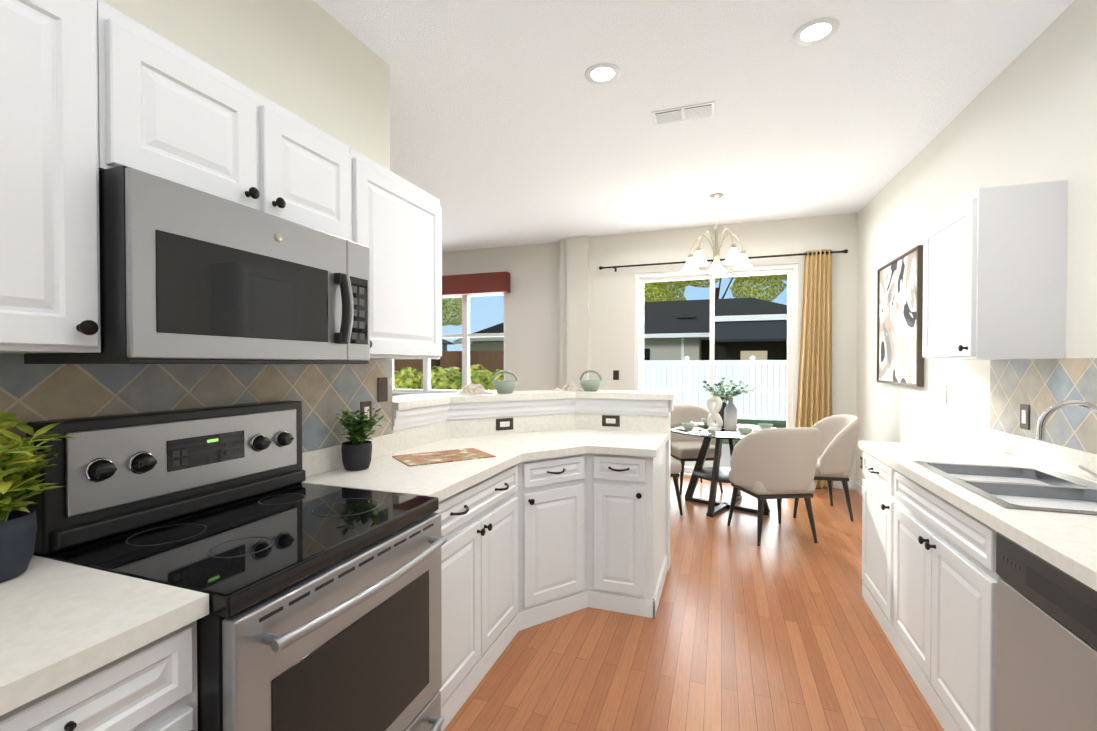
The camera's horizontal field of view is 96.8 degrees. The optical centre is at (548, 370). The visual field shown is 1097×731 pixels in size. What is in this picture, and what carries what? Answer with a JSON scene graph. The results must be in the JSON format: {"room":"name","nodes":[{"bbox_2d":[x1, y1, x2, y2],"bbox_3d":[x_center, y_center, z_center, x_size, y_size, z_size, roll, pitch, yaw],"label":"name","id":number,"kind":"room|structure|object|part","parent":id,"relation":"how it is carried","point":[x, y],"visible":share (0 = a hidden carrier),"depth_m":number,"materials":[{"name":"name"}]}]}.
{"room":"kitchen","nodes":[
{"label":"kitchen","id":0,"kind":"room"},
{"bbox_2d":[22,0,389,476],"bbox_3d":[-1.663,-0.190,0.248,0.120,3.120,4.800,0,1,19],"label":"wall","id":1,"kind":"structure","parent":0,"point":[312,62],"depth_m":1.92,"materials":[{"name":"white paint"}]},
{"bbox_2d":[0,0,115,352],"bbox_3d":[-1.210,-0.422,0.852,0.329,0.770,0.550,0,1,19],"label":"upper cabinet","id":2,"kind":"object","parent":1,"relation":"attached to","point":[89,89],"depth_m":0.98,"materials":[{"name":"white wood"}]},
{"bbox_2d":[116,10,359,243],"bbox_3d":[-0.991,-0.631,1.470,0.329,0.365,0.762,0,1,19],"label":"upper cabinet","id":3,"kind":"object","parent":1,"relation":"attached to","point":[181,119],"depth_m":1.31,"materials":[{"name":"white wood"}]},
{"bbox_2d":[24,165,369,363],"bbox_3d":[-0.929,-0.231,1.453,0.440,0.425,0.756,0,1,19],"label":"over-the-range microwave","id":4,"kind":"object","parent":3,"relation":"attached to","point":[189,275],"visible":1,"depth_m":1.21,"materials":[{"name":"silver metal"}]},
{"bbox_2d":[302,433,391,476],"bbox_3d":[-1.513,0.398,0.467,0.020,0.100,4.300,0,1,19],"label":"backsplash","id":5,"kind":"structure","parent":1,"relation":"attached to","point":[330,457],"depth_m":2.09,"materials":[{"name":"white stone"}]},
{"bbox_2d":[360,401,371,423],"bbox_3d":[-0.862,0.207,2.303,0.007,0.120,0.074,0,1,19],"label":"electrical outlet plate","id":6,"kind":"object","parent":1,"relation":"attached to","point":[364,406],"depth_m":2.30,"materials":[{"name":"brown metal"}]},
{"bbox_2d":[377,377,387,401],"bbox_3d":[-0.822,0.095,2.414,0.007,0.120,0.074,0,1,19],"label":"electrical outlet plate","id":7,"kind":"object","parent":1,"relation":"attached to","point":[382,383],"depth_m":2.41,"materials":[{"name":"brown metal"}]},
{"bbox_2d":[360,153,441,358],"bbox_3d":[-0.762,-0.436,2.119,0.329,0.770,0.606,0,1,19],"label":"upper cabinet","id":8,"kind":"object","parent":1,"relation":"attached to","point":[401,222],"depth_m":2.04,"materials":[{"name":"white wood"}]},
{"bbox_2d":[392,239,566,395],"bbox_3d":[-2.473,-0.274,7.533,5.900,3.120,0.280,0,1,19],"label":"wall","id":9,"kind":"structure","parent":0,"point":[536,327],"depth_m":6.73,"materials":[{"name":"white paint"}]},
{"bbox_2d":[392,293,505,393],"bbox_3d":[-1.540,-0.381,7.245,2.090,1.500,0.140,0,1,19],"label":"room window","id":10,"kind":"structure","parent":9,"relation":"in","point":[465,335],"depth_m":7.14,"materials":[{"name":"white"}]},
{"bbox_2d":[442,271,509,296],"bbox_3d":[-1.577,-1.230,7.130,2.170,0.280,0.138,0,1,19],"label":"valance","id":11,"kind":"object","parent":9,"relation":"attached to","point":[478,283],"visible":0.52,"depth_m":6.87,"materials":[{"name":"red fabric"}]},
{"bbox_2d":[444,477,943,730],"bbox_3d":[-2.241,1.391,2.804,9.500,0.100,9.400,0,1,19],"label":"floor","id":12,"kind":"structure","parent":0,"point":[779,629],"depth_m":2.33,"materials":[{"name":"laminate"}]},
{"bbox_2d":[0,621,197,730],"bbox_3d":[-1.067,0.924,0.827,0.624,0.880,0.530,0,1,19],"label":"base cabinet","id":13,"kind":"object","parent":12,"relation":"on","point":[155,688],"depth_m":0.85,"materials":[{"name":"white wood"}]},
{"bbox_2d":[0,555,208,716],"bbox_3d":[-1.445,0.477,-0.300,0.619,0.040,2.897,0,1,19],"label":"countertop","id":14,"kind":"structure","parent":13,"relation":"on","point":[62,623],"depth_m":0.87,"materials":[{"name":"white stone"}]},
{"bbox_2d":[0,411,76,581],"bbox_3d":[-1.159,0.263,0.980,0.287,0.356,0.280,0,1,19],"label":"plant","id":15,"kind":"object","parent":14,"relation":"on","point":[20,468],"visible":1,"depth_m":1.03,"materials":[{"name":"green plant"}]},
{"bbox_2d":[26,400,446,730],"bbox_3d":[-0.777,0.739,1.410,0.760,1.235,0.760,0,1,19],"label":"range","id":16,"kind":"object","parent":12,"relation":"on","point":[325,608],"visible":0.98,"depth_m":1.28,"materials":[{"name":"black metal"}]},
{"bbox_2d":[435,509,503,730],"bbox_3d":[-0.581,0.908,2.204,0.624,0.880,0.855,0,1,19],"label":"base cabinet","id":17,"kind":"object","parent":12,"relation":"on","point":[472,555],"depth_m":2.00,"materials":[{"name":"white wood"}]},
{"bbox_2d":[368,405,659,649],"bbox_3d":[-0.166,0.773,2.588,1.390,1.140,0.587,0,1,19],"label":"kitchen peninsula","id":18,"kind":"object","parent":12,"relation":"on","point":[552,570],"depth_m":2.68,"materials":[{"name":"white wood"}]},
{"bbox_2d":[392,448,495,465],"bbox_3d":[-0.515,0.423,2.395,0.430,0.004,0.280,0,1,-33],"label":"magazine","id":19,"kind":"object","parent":18,"relation":"on","point":[425,458],"visible":0.98,"depth_m":2.38,"materials":[{"name":"paper"}]},
{"bbox_2d":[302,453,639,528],"bbox_3d":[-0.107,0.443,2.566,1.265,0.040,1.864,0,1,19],"label":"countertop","id":20,"kind":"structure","parent":18,"relation":"on","point":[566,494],"depth_m":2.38,"materials":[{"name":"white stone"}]},
{"bbox_2d":[336,408,386,470],"bbox_3d":[-0.798,0.296,2.120,0.208,0.265,0.217,0,1,19],"label":"potted plant","id":21,"kind":"object","parent":20,"relation":"on","point":[356,449],"visible":1,"depth_m":2.09,"materials":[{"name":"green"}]},
{"bbox_2d":[340,390,677,420],"bbox_3d":[-0.085,0.178,3.062,1.624,0.040,1.549,0,1,19],"label":"countertop","id":22,"kind":"structure","parent":18,"relation":"on","point":[621,403],"depth_m":3.25,"materials":[{"name":"white stone"}]},
{"bbox_2d":[457,383,492,393],"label":"decor","id":23,"kind":"object","parent":22,"relation":"on","point":[471,388],"depth_m":3.22,"materials":[{"name":"grey ceramic"}]},
{"bbox_2d":[491,370,518,393],"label":"decor","id":24,"kind":"object","parent":22,"relation":"on","point":[504,387],"depth_m":3.24,"materials":[{"name":"green ceramic"}]},
{"bbox_2d":[547,370,602,390],"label":"decor","id":25,"kind":"object","parent":22,"relation":"on","point":[587,384],"depth_m":3.52,"materials":[{"name":"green ceramic"}]},
{"bbox_2d":[660,405,671,596],"bbox_3d":[0.055,0.766,3.215,1.390,1.140,0.782,0,1,19],"label":"panel","id":26,"kind":"object","parent":12,"relation":"on","point":[665,414],"depth_m":3.23,"materials":[{"name":"white wood"}]},
{"bbox_2d":[670,456,682,514],"bbox_3d":[0.947,0.867,4.654,0.672,0.908,0.676,0,1,19],"label":"chair","id":27,"kind":"object","parent":12,"relation":"on","point":[675,468],"visible":0.08,"depth_m":4.45,"materials":[{"name":"beige fabric"}]},
{"bbox_3d":[0.977,0.887,4.666,0.595,0.115,0.607,0,1,19],"label":"seat","id":28,"kind":"part","parent":27,"relation":"part of","materials":[{"name":"beige fabric"}]},
{"bbox_2d":[671,404,722,494],"bbox_3d":[1.581,0.858,5.422,0.689,0.908,0.687,0,1,19],"label":"chair","id":29,"kind":"object","parent":12,"relation":"on","point":[684,448],"visible":0.4,"depth_m":5.59,"materials":[{"name":"beige fabric"}]},
{"bbox_3d":[1.591,0.878,5.399,0.630,0.115,0.622,0,1,19],"label":"seat","id":30,"kind":"part","parent":29,"relation":"part of","materials":[{"name":"beige fabric"}]},
{"bbox_2d":[671,423,774,516],"bbox_3d":[1.705,0.944,4.693,1.119,0.750,1.119,0,1,19],"label":"dining table","id":31,"kind":"object","parent":12,"relation":"on","point":[715,474],"visible":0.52,"depth_m":4.60,"materials":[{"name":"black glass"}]},
{"bbox_2d":[675,377,772,435],"bbox_3d":[1.714,0.322,4.681,0.940,0.493,0.892,0,1,19],"label":"decor","id":32,"kind":"object","parent":31,"relation":"on","point":[723,414],"visible":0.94,"depth_m":4.62,"materials":[{"name":"white ceramic"}]},
{"bbox_2d":[727,427,821,545],"bbox_3d":[1.808,0.875,3.925,0.685,0.908,0.683,0,1,19],"label":"chair","id":33,"kind":"object","parent":12,"relation":"on","point":[779,464],"visible":1,"depth_m":3.68,"materials":[{"name":"beige fabric"}]},
{"bbox_3d":[1.797,0.895,3.950,0.624,0.115,0.616,0,1,19],"label":"seat","id":34,"kind":"part","parent":33,"relation":"part of","materials":[{"name":"beige fabric"}]},
{"bbox_2d":[793,414,859,520],"bbox_3d":[2.518,0.869,4.535,0.632,0.908,0.688,0,1,19],"label":"chair","id":35,"kind":"object","parent":12,"relation":"on","point":[839,433],"visible":0.77,"depth_m":4.28,"materials":[{"name":"beige fabric"}]},
{"bbox_3d":[2.474,0.888,4.542,0.526,0.115,0.543,0,1,19],"label":"seat","id":36,"kind":"part","parent":35,"relation":"part of","materials":[{"name":"beige fabric"}]},
{"bbox_2d":[862,454,889,634],"bbox_3d":[2.050,0.904,2.518,0.619,0.880,0.550,0,1,19],"label":"base cabinet","id":37,"kind":"object","parent":12,"relation":"on","point":[874,483],"depth_m":2.63,"materials":[{"name":"white wood"}]},
{"bbox_2d":[886,470,1029,730],"bbox_3d":[1.803,0.912,1.819,0.619,0.880,0.932,0,1,19],"label":"base cabinet","id":38,"kind":"object","parent":12,"relation":"on","point":[935,518],"depth_m":1.83,"materials":[{"name":"white wood"}]},
{"bbox_2d":[858,442,1096,590],"bbox_3d":[1.746,0.454,1.704,0.614,0.040,2.302,0,1,19],"label":"countertop","id":39,"kind":"structure","parent":38,"relation":"on","point":[1068,542],"depth_m":1.49,"materials":[{"name":"white stone"}]},
{"bbox_2d":[910,458,1096,513],"bbox_3d":[1.808,0.525,1.824,0.503,0.194,0.793,0,1,19],"label":"sink","id":40,"kind":"object","parent":39,"relation":"in","point":[1013,487],"depth_m":1.84,"materials":[{"name":"silver metal"}]},
{"bbox_2d":[1034,398,1096,485],"bbox_3d":[1.945,0.268,1.819,0.227,0.321,0.138,0,1,19],"label":"faucet","id":41,"kind":"object","parent":39,"relation":"on","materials":[{"name":"silver metal"}]},
{"bbox_2d":[996,532,1096,730],"bbox_3d":[1.532,0.923,1.100,0.594,0.874,0.600,0,1,19],"label":"dishwasher","id":42,"kind":"object","parent":12,"relation":"on","point":[1046,674],"visible":0.94,"depth_m":1.26,"materials":[{"name":"grey metal"}]},
{"bbox_2d":[313,0,1074,251],"bbox_3d":[-2.241,-1.606,2.769,9.500,0.440,9.400,0,1,19],"label":"ceiling","id":43,"kind":"structure","parent":0,"point":[511,124],"depth_m":2.85,"materials":[{"name":"white paint"}]},
{"bbox_2d":[585,63,620,84],"bbox_3d":[0.286,-1.562,2.566,0.189,0.006,0.189,0,1,13],"label":"recessed light","id":44,"kind":"object","parent":43,"relation":"in","point":[600,73],"depth_m":2.56,"materials":[{"name":"white plastic"}]},
{"bbox_2d":[651,101,714,124],"bbox_3d":[0.834,-1.584,3.009,0.370,0.012,0.170,0,1,19],"label":"ceiling vent","id":45,"kind":"object","parent":43,"relation":"in","point":[689,112],"visible":1,"depth_m":2.99,"materials":[{"name":"white metal"}]},
{"bbox_2d":[681,193,752,273],"bbox_3d":[1.611,-1.325,4.672,0.657,0.691,0.633,0,1,19],"label":"chandelier","id":46,"kind":"object","parent":43,"relation":"hanging from","point":[740,261],"visible":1,"depth_m":4.62,"materials":[{"name":"silver metal"}]},
{"bbox_2d":[793,17,839,45],"bbox_3d":[1.232,-1.558,2.243,0.189,0.006,0.189,0,1,13],"label":"recessed light","id":47,"kind":"object","parent":43,"relation":"in","point":[816,31],"depth_m":2.24,"materials":[{"name":"white plastic"}]},
{"bbox_2d":[567,212,857,480],"bbox_3d":[1.886,-0.255,5.882,3.420,3.120,0.210,0,1,19],"label":"wall","id":48,"kind":"structure","parent":0,"point":[601,322],"depth_m":5.98,"materials":[{"name":"white paint"}]},
{"bbox_2d":[613,370,618,379],"bbox_3d":[0.861,0.061,6.206,0.074,0.120,0.007,0,1,19],"label":"switch plate","id":49,"kind":"object","parent":48,"relation":"attached to","point":[615,374],"visible":1,"depth_m":6.20,"materials":[{"name":"brown metal"}]},
{"bbox_2d":[635,264,797,476],"bbox_3d":[1.976,0.045,5.885,1.850,2.520,0.112,0,1,19],"label":"sliding glass door","id":50,"kind":"structure","parent":48,"relation":"in","point":[789,270],"depth_m":5.82,"materials":[{"name":"white"}]},
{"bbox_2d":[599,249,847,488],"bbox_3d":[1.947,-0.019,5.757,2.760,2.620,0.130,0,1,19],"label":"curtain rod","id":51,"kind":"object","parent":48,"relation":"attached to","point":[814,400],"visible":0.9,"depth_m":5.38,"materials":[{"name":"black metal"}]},
{"bbox_2d":[795,249,832,488],"bbox_3d":[2.926,-0.014,5.390,0.418,2.620,0.091,0,1,19],"label":"curtain","id":52,"kind":"object","parent":51,"relation":"hanging from","point":[814,396],"depth_m":5.38,"materials":[{"name":"brown fabric"}]},
{"bbox_2d":[823,480,853,489],"bbox_3d":[3.079,1.260,5.434,0.540,0.100,0.014,0,1,19],"label":"baseboard","id":53,"kind":"structure","parent":48,"relation":"attached to","point":[836,484],"depth_m":5.37,"materials":[{"name":"white"}]},
{"bbox_2d":[856,0,1096,484],"bbox_3d":[1.978,-0.201,1.189,0.120,3.120,9.000,0,1,19],"label":"wall","id":54,"kind":"structure","parent":0,"point":[1028,115],"depth_m":2.74,"materials":[{"name":"white paint"}]},
{"bbox_2d":[854,481,861,495],"bbox_3d":[2.900,1.277,4.020,0.017,0.100,2.800,0,1,19],"label":"baseboard","id":55,"kind":"structure","parent":54,"relation":"attached to","point":[855,485],"depth_m":5.20,"materials":[{"name":"white"}]},
{"bbox_2d":[877,245,923,386],"bbox_3d":[2.896,-0.404,4.034,0.044,1.040,0.980,0,1,19],"label":"picture","id":56,"kind":"object","parent":54,"relation":"attached to","point":[900,359],"visible":0.92,"depth_m":3.93,"materials":[{"name":"paper"}]},
{"bbox_2d":[941,385,946,402],"bbox_3d":[2.634,0.156,3.242,0.007,0.120,0.074,0,1,19],"label":"electrical outlet plate","id":57,"kind":"object","parent":54,"relation":"attached to","point":[944,387],"depth_m":3.23,"materials":[{"name":"white plastic"}]},
{"bbox_2d":[922,180,1067,359],"bbox_3d":[2.165,-0.440,2.441,0.362,0.770,0.590,0,1,19],"label":"upper cabinet","id":58,"kind":"object","parent":54,"relation":"attached to","point":[994,270],"visible":1,"depth_m":2.18,"materials":[{"name":"white wood"}]},
{"bbox_2d":[987,430,1033,461],"bbox_3d":[2.045,0.385,1.597,0.020,0.100,2.302,0,1,19],"label":"backsplash","id":59,"kind":"structure","parent":54,"relation":"attached to","point":[1018,444],"depth_m":2.45,"materials":[{"name":"white stone"}]},
{"bbox_2d":[1020,404,1029,429],"bbox_3d":[2.315,0.226,2.369,0.007,0.120,0.074,0,1,19],"label":"electrical outlet plate","id":60,"kind":"object","parent":54,"relation":"attached to","point":[1024,416],"depth_m":2.36,"materials":[{"name":"white"}]},
{"label":"outside","id":61,"kind":"structure","parent":0,"visible":0},
{"bbox_2d":[678,419,786,467],"bbox_3d":[9.532,1.145,31.787,80.000,0.220,53.699,0,1,19],"label":"ground","id":62,"kind":"structure","parent":61,"point":[725,458],"depth_m":9.40,"materials":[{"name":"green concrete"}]},
{"bbox_2d":[442,339,453,350],"bbox_3d":[-17.780,-1.981,36.995,18.100,6.150,11.100,0,1,19],"label":"house","id":63,"kind":"structure","parent":62,"relation":"on","point":[445,343],"depth_m":38.48,"materials":[{"name":"grey"}]},
{"bbox_2d":[394,351,503,390],"bbox_3d":[-11.450,0.293,19.810,28.400,2.000,0.320,0,1,19],"label":"fence","id":64,"kind":"object","parent":62,"relation":"on","point":[492,361],"depth_m":16.98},
{"bbox_2d":[394,274,786,390],"bbox_3d":[7.560,-7.437,31.943,75.671,17.828,42.844,0,1,19],"label":"trees","id":65,"kind":"object","parent":62,"relation":"on","point":[658,291],"depth_m":41.31,"materials":[{"name":"green plant"}]},
{"bbox_2d":[453,298,786,359],"bbox_3d":[8.244,-1.746,29.636,28.120,5.850,19.650,0,1,19],"label":"house","id":66,"kind":"structure","parent":62,"relation":"on","point":[692,337],"depth_m":25.51,"materials":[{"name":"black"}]},
{"bbox_2d":[644,356,786,420],"bbox_3d":[10.196,0.500,11.886,17.500,1.770,0.170,0,1,19],"label":"vinyl fence","id":67,"kind":"object","parent":62,"relation":"on","point":[767,377],"depth_m":13.63,"materials":[{"name":"white plastic"}]}
]}

